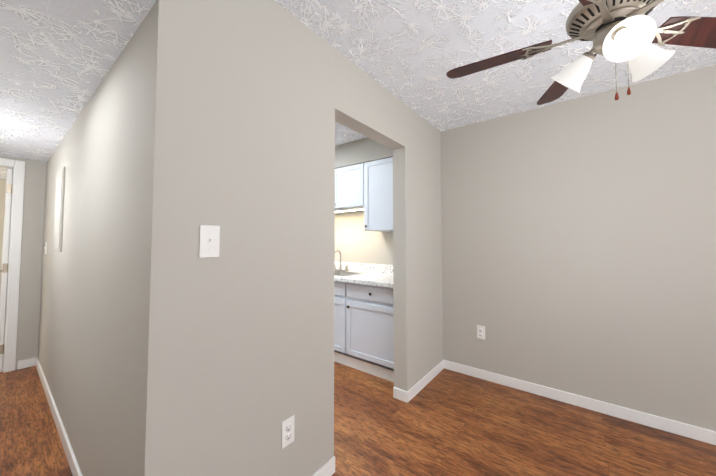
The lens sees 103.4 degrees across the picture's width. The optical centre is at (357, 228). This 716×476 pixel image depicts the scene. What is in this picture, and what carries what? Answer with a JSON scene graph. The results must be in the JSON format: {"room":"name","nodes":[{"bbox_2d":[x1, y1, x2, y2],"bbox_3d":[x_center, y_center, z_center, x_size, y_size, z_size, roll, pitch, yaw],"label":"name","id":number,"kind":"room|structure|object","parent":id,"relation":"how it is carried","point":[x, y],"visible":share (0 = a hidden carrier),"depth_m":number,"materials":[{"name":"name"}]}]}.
{"room":"dining room","nodes":[
{"label":"dining room","id":0,"kind":"room"},
{"bbox_2d":[0,361,715,475],"bbox_3d":[-0.080,1.346,0.274,8.540,0.080,5.520,-2,-3,38],"label":"floor","id":1,"kind":"structure","parent":0,"point":[445,422],"depth_m":1.87,"materials":[{"name":"brown wood"}]},
{"bbox_2d":[334,262,393,381],"bbox_3d":[-0.417,0.933,3.481,2.498,1.010,0.651,-2,-3,38],"label":"base cabinet","id":2,"kind":"object","parent":1,"relation":"on","point":[363,321],"visible":0.38,"depth_m":2.80,"materials":[{"name":"paint"}]},
{"bbox_2d":[334,250,348,270],"bbox_3d":[-0.259,0.393,3.526,0.324,0.264,0.165,-2,-3,38],"label":"faucet","id":3,"kind":"object","parent":2,"relation":"on","point":[340,268],"visible":0.75,"depth_m":3.56,"materials":[{"name":"silver metal"}]},
{"bbox_2d":[0,0,715,475],"bbox_3d":[-2.053,0.118,1.086,12.590,2.440,6.740,-2,-3,38],"label":"wall","id":4,"kind":"structure","parent":0,"point":[568,246],"depth_m":1.62,"materials":[{"name":"beige paint"}]},
{"bbox_2d":[0,169,12,370],"bbox_3d":[-3.801,0.404,3.049,0.730,2.008,0.181,-2,-3,39],"label":"bedroom door","id":5,"kind":"structure","parent":4,"relation":"in","point":[4,271],"depth_m":2.83,"materials":[{"name":"white wood"}]},
{"bbox_2d":[53,167,64,251],"bbox_3d":[-2.403,-0.148,2.271,0.380,0.650,0.016,-2,-3,38],"label":"electrical panel","id":6,"kind":"object","parent":4,"relation":"attached to","point":[59,211],"visible":1,"depth_m":2.20,"materials":[{"name":"beige paint"}]},
{"bbox_2d":[199,225,219,257],"bbox_3d":[-0.562,0.048,1.078,0.018,0.122,0.074,-2,-3,38],"label":"light switch","id":7,"kind":"object","parent":4,"relation":"attached to","point":[209,242],"visible":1,"depth_m":1.08,"materials":[{"name":"plastic"}]},
{"bbox_2d":[281,415,294,448],"bbox_3d":[-0.332,0.965,1.345,0.008,0.122,0.074,-2,-3,38],"label":"outlet","id":8,"kind":"object","parent":4,"relation":"attached to","point":[287,437],"visible":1,"depth_m":1.34,"materials":[{"name":"plastic"}]},
{"bbox_2d":[335,163,362,212],"bbox_3d":[-0.207,-0.483,3.579,0.940,0.488,0.331,-2,-3,38],"label":"upper cabinet","id":9,"kind":"object","parent":4,"relation":"attached to","point":[349,179],"depth_m":3.30,"materials":[{"name":"paint"}]},
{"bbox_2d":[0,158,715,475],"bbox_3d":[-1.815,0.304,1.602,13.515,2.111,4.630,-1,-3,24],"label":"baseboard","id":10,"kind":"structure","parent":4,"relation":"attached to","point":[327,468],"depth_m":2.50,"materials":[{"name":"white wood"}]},
{"bbox_2d":[359,157,392,231],"bbox_3d":[0.392,-0.362,3.108,0.693,0.768,0.331,-2,-3,38],"label":"upper cabinet","id":11,"kind":"object","parent":4,"relation":"attached to","point":[367,187],"depth_m":3.04,"materials":[{"name":"paint"}]},
{"bbox_2d":[477,325,484,338],"bbox_3d":[1.158,0.975,2.667,0.074,0.122,0.008,-2,-3,38],"label":"outlet","id":12,"kind":"object","parent":4,"relation":"attached to","point":[480,332],"visible":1,"depth_m":2.66,"materials":[{"name":"plastic"}]},
{"bbox_2d":[0,0,715,179],"bbox_3d":[-2.053,-1.141,1.138,12.590,0.080,6.740,-2,-3,38],"label":"ceiling","id":13,"kind":"structure","parent":0,"point":[410,53],"depth_m":1.70,"materials":[{"name":"white paint"}]},
{"bbox_2d":[446,0,715,104],"bbox_3d":[1.007,-0.806,1.174,1.256,0.585,1.275,-2,-3,38],"label":"fan","id":14,"kind":"object","parent":13,"relation":"hanging from","point":[629,32],"visible":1,"depth_m":1.16,"materials":[{"name":"brown wood"}]}
]}

